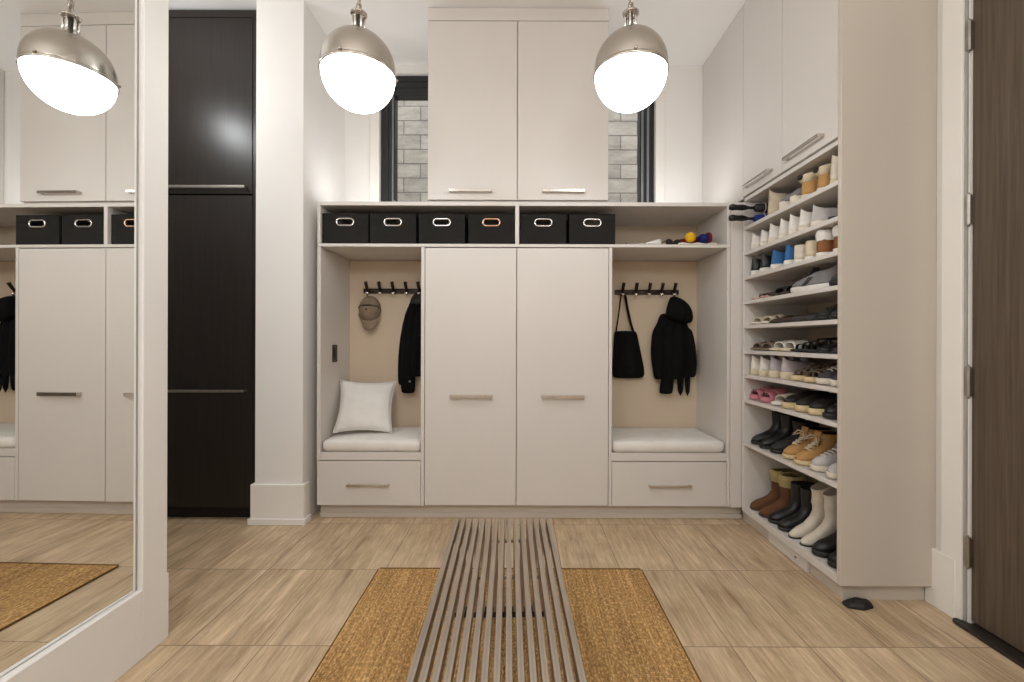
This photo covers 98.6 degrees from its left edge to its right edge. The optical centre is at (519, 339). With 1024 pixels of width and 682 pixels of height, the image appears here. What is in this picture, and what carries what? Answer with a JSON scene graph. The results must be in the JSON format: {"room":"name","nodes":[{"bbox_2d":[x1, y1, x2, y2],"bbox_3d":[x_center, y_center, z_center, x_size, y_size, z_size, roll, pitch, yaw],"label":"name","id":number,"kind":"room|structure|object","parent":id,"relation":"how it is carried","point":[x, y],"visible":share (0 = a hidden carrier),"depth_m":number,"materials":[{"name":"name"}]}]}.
{"room":"mudroom","nodes":[
{"label":"mudroom","id":0,"kind":"room"},
{"bbox_2d":[0,0,168,681],"bbox_3d":[-2.655,-0.510,-0.468,2.488,3.405,4.465,0,0,0],"label":"frame","id":1,"kind":"structure","parent":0,"point":[109,644],"depth_m":1.67,"materials":[{"name":"paint"}]},
{"bbox_2d":[0,0,138,676],"bbox_3d":[-1.445,-0.383,0.950,0.030,2.640,1.398,0,0,0],"label":"wall mirror","id":2,"kind":"object","parent":1,"relation":"attached to","point":[69,69],"visible":1,"depth_m":1.39,"materials":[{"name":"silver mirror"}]},
{"bbox_2d":[167,572,168,636],"bbox_3d":[-1.509,1.065,1.770,0.188,0.260,0.009,0,0,0],"label":"baseboard","id":3,"kind":"structure","parent":1,"relation":"attached to","point":[167,572],"depth_m":1.77,"materials":[{"name":"paint"}]},
{"bbox_2d":[255,0,344,515],"bbox_3d":[-1.565,-0.507,3.196,0.310,3.405,0.668,0,0,0],"label":"wall","id":4,"kind":"structure","parent":0,"point":[300,126],"depth_m":2.86,"materials":[{"name":"paint"}]},
{"bbox_2d":[247,481,310,525],"bbox_3d":[-1.571,1.065,2.878,0.372,0.260,0.093,0,0,0],"label":"baseboard","id":5,"kind":"structure","parent":4,"relation":"attached to","point":[270,504],"depth_m":2.84,"materials":[{"name":"paint"}]},
{"bbox_2d":[169,0,745,65],"bbox_3d":[-0.843,-2.257,0.450,6.100,0.100,6.500,0,0,0],"label":"ceiling","id":6,"kind":"structure","parent":0,"point":[690,30],"depth_m":2.99,"materials":[{"name":"paint"}]},
{"bbox_2d":[318,0,397,113],"bbox_3d":[-0.745,-1.635,2.030,0.341,1.144,0.339,0,0,22],"label":"pendant lamp","id":7,"kind":"object","parent":6,"relation":"hanging from","point":[357,69],"visible":1,"depth_m":1.92,"materials":[{"name":"white"}]},
{"bbox_2d":[593,0,668,112],"bbox_3d":[0.509,-1.635,2.030,0.341,1.137,0.339,0,0,22],"label":"pendant lamp","id":8,"kind":"object","parent":6,"relation":"hanging from","point":[631,69],"visible":1,"depth_m":1.92,"materials":[{"name":"white"}]},
{"bbox_2d":[344,65,729,489],"bbox_3d":[-0.849,-0.505,3.615,6.100,3.405,0.170,0,0,0],"label":"wall","id":9,"kind":"structure","parent":0,"point":[683,84],"depth_m":3.53,"materials":[{"name":"paint"}]},
{"bbox_2d":[381,76,653,201],"bbox_3d":[-0.021,-1.318,3.591,2.210,1.635,0.118,0,0,0],"label":"window","id":10,"kind":"structure","parent":9,"relation":"in","point":[407,88],"depth_m":3.56,"materials":[{"name":"black metal"}]},
{"bbox_2d":[370,84,664,201],"bbox_3d":[-0.021,-1.352,3.523,2.360,1.703,0.014,0,0,0],"label":"window reveal","id":11,"kind":"structure","parent":9,"relation":"attached to","point":[660,100],"depth_m":3.52,"materials":[{"name":"paint"}]},
{"bbox_2d":[115,490,1023,681],"bbox_3d":[-0.854,1.247,0.450,6.100,0.100,6.500,0,0,0],"label":"floor","id":12,"kind":"structure","parent":0,"point":[248,603],"depth_m":2.02,"materials":[{"name":"wood"}]},
{"bbox_2d":[167,10,255,516],"bbox_3d":[-2.421,-0.493,3.185,1.355,3.372,0.640,0,0,0],"label":"tall cabinet","id":13,"kind":"object","parent":12,"relation":"on","point":[212,53],"visible":0.44,"depth_m":2.90,"materials":[{"name":"brown wood"}]},
{"bbox_2d":[317,247,424,505],"bbox_3d":[-0.991,0.240,3.204,0.713,1.717,0.632,0,0,0],"label":"tall cabinet","id":14,"kind":"object","parent":12,"relation":"on","point":[363,355],"depth_m":3.14,"materials":[{"name":"paint"}]},
{"bbox_2d":[332,345,336,361],"bbox_3d":[-1.318,0.096,3.140,0.011,0.124,0.076,0,0,0],"label":"switch plate","id":15,"kind":"object","parent":14,"relation":"attached to","point":[334,347],"visible":1,"depth_m":3.12,"materials":[{"name":"brown metal"}]},
{"bbox_2d":[323,427,420,451],"bbox_3d":[-0.993,0.704,3.170,0.655,0.081,0.492,0,0,0],"label":"bench cushion","id":16,"kind":"object","parent":14,"relation":"on","point":[401,439],"visible":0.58,"depth_m":2.94,"materials":[{"name":"white fabric"}]},
{"bbox_2d":[333,380,395,432],"bbox_3d":[-1.113,0.477,3.180,0.407,0.368,0.212,0,0,-10],"label":"throw pillow","id":17,"kind":"object","parent":16,"relation":"on","point":[363,406],"visible":1,"depth_m":3.13,"materials":[{"name":"beige fabric"}]},
{"bbox_2d":[363,281,420,294],"bbox_3d":[-0.969,-0.395,3.373,0.487,0.104,0.092,0,0,0],"label":"coat rack","id":18,"kind":"object","parent":14,"relation":"attached to","point":[367,291],"visible":0.88,"depth_m":3.37,"materials":[{"name":"brown metal"}]},
{"bbox_2d":[398,293,420,393],"bbox_3d":[-0.805,0.021,3.355,0.264,0.778,0.122,0,0,0],"label":"jacket","id":19,"kind":"object","parent":18,"relation":"hanging from","point":[409,357],"visible":0.77,"depth_m":3.32,"materials":[{"name":"black fabric"}]},
{"bbox_2d":[308,567,701,681],"bbox_3d":[-0.052,1.194,1.269,1.374,0.011,2.058,0,0,0],"label":"jute rug","id":20,"kind":"object","parent":12,"relation":"on","point":[624,633],"visible":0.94,"depth_m":1.78,"materials":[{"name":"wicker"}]},
{"bbox_2d":[406,518,586,681],"bbox_3d":[-0.059,0.980,1.235,0.409,0.419,1.388,0,0,-1],"label":"bench","id":21,"kind":"object","parent":20,"relation":"on","point":[484,549],"visible":1,"depth_m":1.29,"materials":[{"name":"grey wood"}]},
{"bbox_2d":[425,248,608,505],"bbox_3d":[-0.023,0.243,3.203,1.222,1.717,0.634,0,0,0],"label":"tall cabinet","id":22,"kind":"object","parent":12,"relation":"on","point":[516,339],"visible":1,"depth_m":2.92,"materials":[{"name":"paint"}]},
{"bbox_2d":[317,201,729,260],"bbox_3d":[0.025,-0.766,3.220,2.740,0.299,0.600,0,0,0],"label":"cubby shelf","id":23,"kind":"object","parent":22,"relation":"on","point":[636,223],"visible":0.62,"depth_m":3.04,"materials":[{"name":"paint"}]},
{"bbox_2d":[322,213,369,243],"bbox_3d":[-1.168,-0.744,3.107,0.307,0.206,0.346,0,0,0],"label":"storage box","id":24,"kind":"object","parent":23,"relation":"on","point":[358,232],"visible":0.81,"depth_m":2.94,"materials":[{"name":"grey fabric"}]},
{"bbox_2d":[370,213,418,243],"bbox_3d":[-0.849,-0.743,3.107,0.307,0.206,0.346,0,0,0],"label":"storage box","id":25,"kind":"object","parent":23,"relation":"on","point":[407,231],"visible":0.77,"depth_m":2.94,"materials":[{"name":"grey fabric"}]},
{"bbox_2d":[419,213,467,243],"bbox_3d":[-0.522,-0.742,3.107,0.307,0.206,0.346,0,0,0],"label":"storage box","id":26,"kind":"object","parent":23,"relation":"on","point":[456,231],"visible":0.84,"depth_m":2.94,"materials":[{"name":"grey fabric"}]},
{"bbox_2d":[468,214,514,243],"bbox_3d":[-0.192,-0.741,3.107,0.307,0.206,0.346,0,0,0],"label":"storage box","id":27,"kind":"object","parent":23,"relation":"on","point":[478,232],"visible":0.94,"depth_m":2.94,"materials":[{"name":"grey fabric"}]},
{"bbox_2d":[428,8,608,201],"bbox_3d":[-0.012,-1.560,3.203,1.201,1.285,0.634,0,0,0],"label":"upper cabinet","id":28,"kind":"object","parent":23,"relation":"on","point":[517,113],"visible":0.99,"depth_m":2.92,"materials":[{"name":"paint"}]},
{"bbox_2d":[520,214,565,243],"bbox_3d":[0.156,-0.740,3.107,0.307,0.206,0.346,0,0,0],"label":"storage box","id":29,"kind":"object","parent":23,"relation":"on","point":[530,232],"visible":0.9,"depth_m":2.94,"materials":[{"name":"grey fabric"}]},
{"bbox_2d":[566,214,614,243],"bbox_3d":[0.483,-0.739,3.107,0.307,0.206,0.346,0,0,0],"label":"storage box","id":30,"kind":"object","parent":23,"relation":"on","point":[577,232],"visible":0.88,"depth_m":2.94,"materials":[{"name":"grey fabric"}]},
{"bbox_2d":[678,242,716,244],"bbox_3d":[1.192,-0.645,3.003,0.250,0.022,0.143,0,0,0],"label":"folded towel","id":31,"kind":"object","parent":23,"relation":"on","point":[682,243],"visible":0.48,"depth_m":2.94,"materials":[{"name":"white fabric"}]},
{"bbox_2d":[685,232,695,242],"bbox_3d":[1.152,-0.694,2.975,0.071,0.068,0.071,0,0,0],"label":"ball","id":32,"kind":"object","parent":31,"relation":"on","point":[690,237],"visible":1,"depth_m":2.95,"materials":[{"name":"yellow fabric"}]},
{"bbox_2d":[697,232,711,242],"bbox_3d":[1.260,-0.692,3.015,0.075,0.090,0.120,0,0,0],"label":"knit hat","id":33,"kind":"object","parent":31,"relation":"on","point":[702,238],"visible":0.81,"depth_m":2.98,"materials":[{"name":"blue fabric"}]},
{"bbox_2d":[320,502,741,518],"bbox_3d":[0.073,1.151,2.982,2.843,0.098,0.037,0,0,0],"label":"plinth","id":34,"kind":"object","parent":12,"relation":"on","point":[369,511],"visible":0.84,"depth_m":2.98,"materials":[{"name":"paint"}]},
{"bbox_2d":[608,248,729,506],"bbox_3d":[0.991,0.246,3.204,0.803,1.717,0.632,0,0,0],"label":"cubby","id":35,"kind":"object","parent":12,"relation":"on","point":[634,478],"visible":0.8,"depth_m":3.13,"materials":[{"name":"paint"}]},
{"bbox_2d":[615,282,678,296],"bbox_3d":[0.983,-0.386,3.373,0.494,0.104,0.092,0,0,0],"label":"coat rack","id":36,"kind":"object","parent":35,"relation":"attached to","point":[636,292],"visible":0.99,"depth_m":3.39,"materials":[{"name":"brown metal"}]},
{"bbox_2d":[612,292,643,377],"bbox_3d":[0.831,-0.037,3.368,0.245,0.666,0.079,0,0,0],"label":"tote bag","id":37,"kind":"object","parent":36,"relation":"hanging from","point":[627,357],"visible":1,"depth_m":3.35,"materials":[{"name":"black fabric"}]},
{"bbox_2d":[651,296,696,396],"bbox_3d":[1.169,0.041,3.331,0.339,0.784,0.170,0,0,0],"label":"hooded jacket","id":38,"kind":"object","parent":36,"relation":"hanging from","point":[673,347],"visible":1,"depth_m":3.32,"materials":[{"name":"black fabric"}]},
{"bbox_2d":[666,297,692,322],"bbox_3d":[1.204,-0.229,3.318,0.202,0.206,0.144,0,0,0],"label":"hood","id":39,"kind":"object","parent":38,"relation":"attached to","point":[678,310],"depth_m":3.29,"materials":[{"name":"black fabric"}]},
{"bbox_2d":[612,427,723,452],"bbox_3d":[0.990,0.710,3.170,0.751,0.081,0.492,0,0,0],"label":"bench cushion","id":40,"kind":"object","parent":35,"relation":"on","point":[681,440],"visible":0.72,"depth_m":2.95,"materials":[{"name":"white fabric"}]},
{"bbox_2d":[730,202,743,507],"bbox_3d":[1.438,0.099,2.912,0.088,2.015,0.019,0,0,0],"label":"strip","id":41,"kind":"object","parent":35,"relation":"attached to","point":[736,227],"visible":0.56,"depth_m":2.90,"materials":[{"name":"paint"}]},
{"bbox_2d":[742,0,936,599],"bbox_3d":[1.677,-0.496,2.479,0.435,3.403,0.959,0,0,0],"label":"shoe shelf","id":42,"kind":"object","parent":12,"relation":"on","point":[884,192],"visible":0.84,"depth_m":2.00,"materials":[{"name":"paint"}]},
{"bbox_2d":[728,213,766,221],"bbox_3d":[1.554,-0.769,2.790,0.452,0.066,0.066,0,0,0],"label":"folded umbrella","id":43,"kind":"object","parent":42,"relation":"on","point":[731,217],"visible":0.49,"depth_m":2.77,"materials":[{"name":"fabric"}]},
{"bbox_2d":[729,203,767,212],"bbox_3d":[1.554,-0.836,2.785,0.452,0.066,0.066,0,0,0],"label":"folded umbrella","id":44,"kind":"object","parent":43,"relation":"on","point":[763,207],"visible":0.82,"depth_m":2.77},
{"bbox_2d":[750,256,760,274],"bbox_3d":[1.614,-0.474,2.806,0.285,0.124,0.081,0,0,0],"label":"sneaker","id":45,"kind":"object","parent":42,"relation":"on","point":[755,266],"visible":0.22,"depth_m":2.79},
{"bbox_2d":[750,234,760,249],"bbox_3d":[1.614,-0.627,2.808,0.285,0.112,0.081,0,0,0],"label":"sneaker","id":46,"kind":"object","parent":42,"relation":"on","point":[755,241],"visible":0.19,"depth_m":2.79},
{"bbox_2d":[750,340,773,350],"bbox_3d":[1.602,0.034,2.800,0.265,0.064,0.101,0,0,0],"label":"sandal","id":47,"kind":"object","parent":42,"relation":"on","point":[756,345],"visible":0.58,"depth_m":2.80},
{"bbox_2d":[750,386,774,399],"bbox_3d":[1.601,0.338,2.808,0.265,0.089,0.108,0,0,0],"label":"slipper","id":48,"kind":"object","parent":42,"relation":"on","point":[755,393],"visible":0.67,"depth_m":2.78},
{"bbox_2d":[750,355,775,374],"bbox_3d":[1.612,0.159,2.808,0.285,0.127,0.078,0,0,0],"label":"sneaker","id":49,"kind":"object","parent":42,"relation":"on","point":[755,362],"visible":0.34,"depth_m":2.79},
{"bbox_2d":[759,229,768,245],"bbox_3d":[1.614,-0.627,2.708,0.285,0.112,0.081,0,0,-2],"label":"sneaker","id":50,"kind":"object","parent":42,"relation":"on","point":[764,238],"visible":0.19,"depth_m":2.69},
{"bbox_2d":[759,253,771,271],"bbox_3d":[1.614,-0.474,2.704,0.285,0.124,0.081,0,0,-2],"label":"sneaker","id":51,"kind":"object","parent":42,"relation":"on","point":[765,263],"visible":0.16,"depth_m":2.68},
{"bbox_2d":[751,411,784,444],"bbox_3d":[1.611,0.560,2.795,0.285,0.205,0.083,0,0,0],"label":"boot","id":52,"kind":"object","parent":42,"relation":"on","point":[776,417],"visible":0.4,"depth_m":2.77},
{"bbox_2d":[758,356,782,375],"bbox_3d":[1.612,0.159,2.710,0.285,0.127,0.078,0,0,0],"label":"sneaker","id":53,"kind":"object","parent":42,"relation":"on","point":[764,364],"visible":0.33,"depth_m":2.69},
{"bbox_2d":[759,340,781,350],"bbox_3d":[1.602,0.034,2.698,0.265,0.064,0.101,0,0,-3],"label":"sandal","id":54,"kind":"object","parent":42,"relation":"on","point":[764,346],"visible":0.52,"depth_m":2.68},
{"bbox_2d":[760,314,784,323],"bbox_3d":[1.603,-0.128,2.695,0.265,0.064,0.101,0,0,-4],"label":"sandal","id":55,"kind":"object","parent":42,"relation":"on","point":[765,319],"visible":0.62,"depth_m":2.67},
{"bbox_2d":[750,468,795,510],"bbox_3d":[1.610,0.952,2.802,0.285,0.253,0.102,0,0,0],"label":"boot","id":56,"kind":"object","parent":42,"relation":"on","point":[774,494],"visible":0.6,"depth_m":2.78,"materials":[{"name":"leather"}]},
{"bbox_2d":[760,388,787,402],"bbox_3d":[1.601,0.338,2.692,0.265,0.089,0.108,0,0,-3],"label":"slipper","id":57,"kind":"object","parent":42,"relation":"on","point":[767,396],"visible":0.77,"depth_m":2.66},
{"bbox_2d":[768,223,779,242],"bbox_3d":[1.614,-0.633,2.606,0.285,0.124,0.081,0,0,2],"label":"sneaker","id":58,"kind":"object","parent":42,"relation":"on","point":[774,230],"visible":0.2,"depth_m":2.59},
{"bbox_2d":[767,189,786,214],"bbox_3d":[1.597,-0.816,2.615,0.250,0.160,0.084,0,0,0],"label":"boot","id":59,"kind":"object","parent":42,"relation":"on","point":[774,198],"visible":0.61,"depth_m":2.59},
{"bbox_2d":[770,248,784,268],"bbox_3d":[1.614,-0.475,2.590,0.285,0.126,0.086,0,0,-4],"label":"sneaker","id":60,"kind":"object","parent":42,"relation":"on","point":[777,260],"visible":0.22,"depth_m":2.56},
{"bbox_2d":[769,286,786,295],"bbox_3d":[1.603,-0.287,2.585,0.265,0.069,0.103,0,0,0],"label":"sandal","id":61,"kind":"object","parent":42,"relation":"on","point":[780,289],"visible":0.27,"depth_m":2.58},
{"bbox_2d":[759,414,804,448],"bbox_3d":[1.606,0.560,2.690,0.285,0.205,0.083,0,0,-2],"label":"boot","id":62,"kind":"object","parent":42,"relation":"on","point":[786,430],"visible":0.47,"depth_m":2.66,"materials":[{"name":"leather"}]},
{"bbox_2d":[758,473,806,517],"bbox_3d":[1.605,0.952,2.694,0.285,0.253,0.102,0,0,-3],"label":"boot","id":63,"kind":"object","parent":42,"relation":"on","point":[784,480],"visible":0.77,"depth_m":2.67,"materials":[{"name":"leather"}]},
{"bbox_2d":[769,340,795,350],"bbox_3d":[1.602,0.032,2.594,0.265,0.069,0.103,0,0,-2],"label":"sandal","id":64,"kind":"object","parent":42,"relation":"on","point":[780,344],"visible":0.46,"depth_m":2.58},
{"bbox_2d":[769,356,796,377],"bbox_3d":[1.612,0.158,2.606,0.285,0.129,0.083,0,0,-4],"label":"sneaker","id":65,"kind":"object","parent":42,"relation":"on","point":[775,365],"visible":0.41,"depth_m":2.58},
{"bbox_2d":[778,218,788,238],"bbox_3d":[1.614,-0.633,2.512,0.285,0.124,0.081,0,0,-3],"label":"sneaker","id":66,"kind":"object","parent":42,"relation":"on","point":[783,229],"visible":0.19,"depth_m":2.49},
{"bbox_2d":[771,393,795,405],"bbox_3d":[1.601,0.346,2.580,0.265,0.073,0.103,0,0,-6],"label":"slipper","id":67,"kind":"object","parent":42,"relation":"on","point":[779,398],"visible":0.47,"depth_m":2.57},
{"bbox_2d":[779,193,791,208],"bbox_3d":[1.605,-0.786,2.495,0.265,0.100,0.081,0,0,0],"label":"clog","id":68,"kind":"object","parent":42,"relation":"on","point":[785,200],"visible":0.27,"depth_m":2.47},
{"bbox_2d":[784,243,793,264],"bbox_3d":[1.614,-0.475,2.470,0.285,0.126,0.086,0,0,-8],"label":"sneaker","id":69,"kind":"object","parent":42,"relation":"on","point":[789,253],"visible":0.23,"depth_m":2.44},
{"bbox_2d":[768,481,815,523],"bbox_3d":[1.607,0.961,2.596,0.280,0.235,0.082,0,0,0],"label":"boot","id":70,"kind":"object","parent":42,"relation":"on","point":[794,505],"visible":0.44,"depth_m":2.58,"materials":[{"name":"leather"}]},
{"bbox_2d":[787,214,799,235],"bbox_3d":[1.614,-0.633,2.418,0.285,0.124,0.081,0,0,0],"label":"sneaker","id":71,"kind":"object","parent":42,"relation":"on","point":[793,225],"visible":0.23,"depth_m":2.40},
{"bbox_2d":[777,486,811,531],"bbox_3d":[1.605,0.961,2.500,0.280,0.235,0.082,0,0,-3],"label":"boot","id":72,"kind":"object","parent":42,"relation":"on","point":[787,524],"visible":0.4,"depth_m":2.48,"materials":[{"name":"leather"}]},
{"bbox_2d":[770,420,818,453],"bbox_3d":[1.611,0.570,2.580,0.285,0.185,0.085,0,0,0],"label":"boot","id":73,"kind":"object","parent":42,"relation":"on","point":[777,447],"visible":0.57,"depth_m":2.56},
{"bbox_2d":[779,340,811,351],"bbox_3d":[1.602,0.032,2.486,0.265,0.069,0.103,0,0,2],"label":"sandal","id":74,"kind":"object","parent":42,"relation":"on","point":[792,344],"visible":0.6,"depth_m":2.46},
{"bbox_2d":[790,187,801,203],"bbox_3d":[1.605,-0.786,2.400,0.265,0.100,0.081,0,0,-3],"label":"clog","id":75,"kind":"object","parent":42,"relation":"on","point":[796,195],"visible":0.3,"depth_m":2.38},
{"bbox_2d":[793,244,805,262],"bbox_3d":[1.606,-0.460,2.362,0.270,0.096,0.089,0,0,0],"label":"shoe","id":76,"kind":"object","parent":42,"relation":"on","point":[799,250],"visible":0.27,"depth_m":2.34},
{"bbox_2d":[780,357,823,379],"bbox_3d":[1.612,0.158,2.500,0.285,0.129,0.083,0,0,-8],"label":"sneaker","id":77,"kind":"object","parent":42,"relation":"on","point":[788,367],"visible":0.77,"depth_m":2.47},
{"bbox_2d":[790,313,816,321],"bbox_3d":[1.605,-0.121,2.384,0.270,0.051,0.082,0,0,0],"label":"shoe","id":78,"kind":"object","parent":42,"relation":"on","point":[797,318],"visible":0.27,"depth_m":2.36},
{"bbox_2d":[782,391,828,408],"bbox_3d":[1.604,0.336,2.466,0.270,0.093,0.087,0,0,-4],"label":"shoe","id":79,"kind":"object","parent":42,"relation":"on","point":[789,401],"visible":0.52,"depth_m":2.44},
{"bbox_2d":[782,426,832,459],"bbox_3d":[1.613,0.574,2.466,0.290,0.176,0.096,0,0,-6],"label":"boot","id":80,"kind":"object","parent":42,"relation":"on","point":[789,452],"visible":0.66,"depth_m":2.44,"materials":[{"name":"leather"}]},
{"bbox_2d":[797,172,817,197],"bbox_3d":[1.590,-0.802,2.300,0.265,0.132,0.101,0,0,0],"label":"boot","id":81,"kind":"object","parent":42,"relation":"on","point":[809,180],"visible":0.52,"depth_m":2.27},
{"bbox_2d":[804,240,816,259],"bbox_3d":[1.606,-0.461,2.270,0.270,0.098,0.075,0,0,0],"label":"shoe","id":82,"kind":"object","parent":42,"relation":"on","point":[811,246],"visible":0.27,"depth_m":2.25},
{"bbox_2d":[788,482,833,539],"bbox_3d":[1.600,0.936,2.410,0.265,0.285,0.073,0,0,-4],"label":"boot","id":83,"kind":"object","parent":42,"relation":"on","point":[817,514],"visible":0.54,"depth_m":2.39,"materials":[{"name":"leather"}]},
{"bbox_2d":[798,207,827,230],"bbox_3d":[1.614,-0.633,2.320,0.285,0.124,0.081,0,0,3],"label":"sneaker","id":84,"kind":"object","parent":42,"relation":"on","point":[805,217],"visible":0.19,"depth_m":2.31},
{"bbox_2d":[790,363,836,380],"bbox_3d":[1.602,0.173,2.395,0.265,0.098,0.095,0,0,-6],"label":"sandal","id":85,"kind":"object","parent":42,"relation":"on","point":[795,376],"visible":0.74,"depth_m":2.37},
{"bbox_2d":[790,337,836,351],"bbox_3d":[1.602,0.025,2.384,0.265,0.082,0.095,0,0,0],"label":"sandal","id":86,"kind":"object","parent":42,"relation":"on","point":[805,345],"visible":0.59,"depth_m":2.37},
{"bbox_2d":[790,263,837,292],"bbox_3d":[1.531,-0.315,2.285,0.095,0.124,0.285,0,0,-12],"label":"shoe","id":87,"kind":"object","parent":42,"relation":"on","point":[816,279],"visible":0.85,"depth_m":2.25,"materials":[{"name":"fabric"}]},
{"bbox_2d":[793,430,836,465],"bbox_3d":[1.606,0.574,2.348,0.290,0.176,0.096,0,0,-4],"label":"boot","id":88,"kind":"object","parent":42,"relation":"on","point":[823,441],"visible":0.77,"depth_m":2.32,"materials":[{"name":"leather"}]},
{"bbox_2d":[794,393,836,411],"bbox_3d":[1.604,0.336,2.354,0.270,0.093,0.087,0,0,-4],"label":"shoe","id":89,"kind":"object","parent":42,"relation":"on","point":[801,405],"visible":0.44,"depth_m":2.33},
{"bbox_2d":[799,488,836,546],"bbox_3d":[1.605,0.936,2.318,0.265,0.285,0.073,0,0,-3],"label":"boot","id":90,"kind":"object","parent":42,"relation":"on","point":[828,526],"visible":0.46,"depth_m":2.30,"materials":[{"name":"leather"}]},
{"bbox_2d":[802,338,836,352],"bbox_3d":[1.602,0.025,2.284,0.265,0.082,0.095,0,0,0],"label":"sandal","id":91,"kind":"object","parent":42,"relation":"on","point":[823,343],"visible":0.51,"depth_m":2.28},
{"bbox_2d":[803,364,836,382],"bbox_3d":[1.602,0.173,2.285,0.265,0.098,0.095,0,0,-6],"label":"sandal","id":92,"kind":"object","parent":42,"relation":"on","point":[808,378],"visible":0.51,"depth_m":2.27},
{"bbox_2d":[807,396,836,415],"bbox_3d":[1.604,0.336,2.242,0.270,0.093,0.087,0,0,-2],"label":"shoe","id":93,"kind":"object","parent":42,"relation":"on","point":[817,407],"visible":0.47,"depth_m":2.21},
{"bbox_2d":[813,164,830,189],"bbox_3d":[1.602,-0.802,2.190,0.265,0.132,0.101,0,0,3],"label":"boot","id":94,"kind":"object","parent":42,"relation":"on","point":[823,172],"visible":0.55,"depth_m":2.17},
{"bbox_2d":[810,443,836,472],"bbox_3d":[1.616,0.594,2.230,0.295,0.137,0.097,0,0,-4],"label":"shoe","id":95,"kind":"object","parent":42,"relation":"on","point":[821,463],"visible":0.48,"depth_m":2.20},
{"bbox_2d":[811,529,836,557],"bbox_3d":[1.610,0.978,2.208,0.285,0.200,0.089,0,0,-2],"label":"boot","id":96,"kind":"object","parent":42,"relation":"on","point":[825,546],"visible":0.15,"depth_m":2.18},
{"bbox_2d":[810,204,837,226],"bbox_3d":[1.614,-0.629,2.212,0.285,0.117,0.084,0,0,8],"label":"sneaker","id":97,"kind":"object","parent":42,"relation":"on","point":[819,214],"visible":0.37,"depth_m":2.20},
{"bbox_2d":[815,229,833,255],"bbox_3d":[1.596,-0.479,2.183,0.250,0.134,0.081,0,0,0],"label":"boot","id":98,"kind":"object","parent":42,"relation":"on","point":[824,237],"visible":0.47,"depth_m":2.16,"materials":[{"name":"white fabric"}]},
{"bbox_2d":[815,342,836,352],"bbox_3d":[1.605,0.039,2.184,0.270,0.055,0.082,0,0,0],"label":"shoe","id":99,"kind":"object","parent":42,"relation":"on","point":[823,349],"visible":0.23,"depth_m":2.16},
{"bbox_2d":[816,365,836,384],"bbox_3d":[1.612,0.158,2.178,0.285,0.128,0.079,0,0,0],"label":"sneaker","id":100,"kind":"object","parent":42,"relation":"on","point":[824,377],"visible":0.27,"depth_m":2.16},
{"bbox_2d":[815,304,837,319],"bbox_3d":[1.613,-0.152,2.186,0.285,0.113,0.084,0,0,0],"label":"shoe","id":101,"kind":"object","parent":42,"relation":"on","point":[822,315],"visible":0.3,"depth_m":2.17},
{"bbox_2d":[822,403,836,419],"bbox_3d":[1.611,0.320,2.128,0.285,0.124,0.084,0,0,0],"label":"sneaker","id":102,"kind":"object","parent":42,"relation":"on","point":[830,412],"visible":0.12,"depth_m":2.11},
{"bbox_2d":[826,463,836,479],"bbox_3d":[1.611,0.594,2.100,0.295,0.137,0.097,0,0,-2],"label":"shoe","id":103,"kind":"object","parent":42,"relation":"on","point":[831,473],"visible":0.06,"depth_m":2.08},
{"bbox_2d":[827,550,836,568],"bbox_3d":[1.610,0.978,2.090,0.285,0.200,0.089,0,0,0],"label":"boot","id":104,"kind":"object","parent":42,"relation":"on","point":[832,560],"visible":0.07,"depth_m":2.08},
{"bbox_2d":[829,274,837,285],"bbox_3d":[1.613,-0.317,2.085,0.285,0.128,0.084,0,0,0],"label":"shoe","id":105,"kind":"object","parent":42,"relation":"on","point":[834,280],"visible":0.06,"depth_m":2.07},
{"bbox_2d":[830,155,837,183],"bbox_3d":[1.597,-0.806,2.085,0.250,0.140,0.082,0,0,0],"label":"boot","id":106,"kind":"object","parent":42,"relation":"on","point":[834,161],"visible":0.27,"depth_m":2.07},
{"bbox_2d":[832,224,837,251],"bbox_3d":[1.609,-0.479,2.085,0.250,0.134,0.081,0,0,-2],"label":"boot","id":107,"kind":"object","parent":42,"relation":"on","point":[835,228],"visible":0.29,"depth_m":2.07,"materials":[{"name":"white fabric"}]},
{"bbox_2d":[842,597,873,610],"bbox_3d":[1.528,1.190,1.992,0.117,0.030,0.074,0,0,0],"label":"door stop","id":108,"kind":"object","parent":12,"relation":"on","point":[856,603],"visible":1,"depth_m":1.97,"materials":[{"name":"black rubber"}]},
{"bbox_2d":[952,618,1023,668],"bbox_3d":[1.897,1.198,1.375,0.108,0.016,1.029,0,0,0],"label":"threshold","id":109,"kind":"structure","parent":12,"relation":"on","point":[1007,650],"depth_m":1.74,"materials":[{"name":"metal"}]},
{"bbox_2d":[936,0,941,549],"bbox_3d":[2.049,-0.496,0.415,0.305,3.405,6.230,0,0,0],"label":"wall","id":110,"kind":"structure","parent":0,"point":[939,2],"depth_m":1.99,"materials":[{"name":"paint"}]},
{"bbox_2d":[702,0,838,210],"bbox_3d":[1.662,-1.560,2.775,0.466,1.276,1.502,0,0,0],"label":"upper cabinet","id":111,"kind":"object","parent":110,"relation":"attached to","point":[770,82],"visible":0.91,"depth_m":2.59,"materials":[{"name":"paint"}]},
{"bbox_2d":[925,548,954,617],"bbox_3d":[1.882,1.076,-0.333,0.020,0.260,4.735,0,0,0],"label":"baseboard","id":112,"kind":"structure","parent":110,"relation":"attached to","point":[941,594],"depth_m":1.95,"materials":[{"name":"paint"}]},
{"bbox_2d":[941,0,1023,652],"bbox_3d":[1.957,-0.264,1.369,0.158,2.940,1.219,0,0,0],"label":"door","id":113,"kind":"structure","parent":110,"relation":"in","point":[982,284],"depth_m":1.81,"materials":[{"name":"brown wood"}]},
{"label":"outside","id":114,"kind":"structure","parent":0,"visible":0},
{"bbox_2d":[398,101,637,201],"bbox_3d":[0.003,-0.850,4.850,8.000,4.300,0.200,0,0,0],"label":"wall","id":115,"kind":"structure","parent":114,"point":[412,115],"depth_m":4.75,"materials":[{"name":"brick"}]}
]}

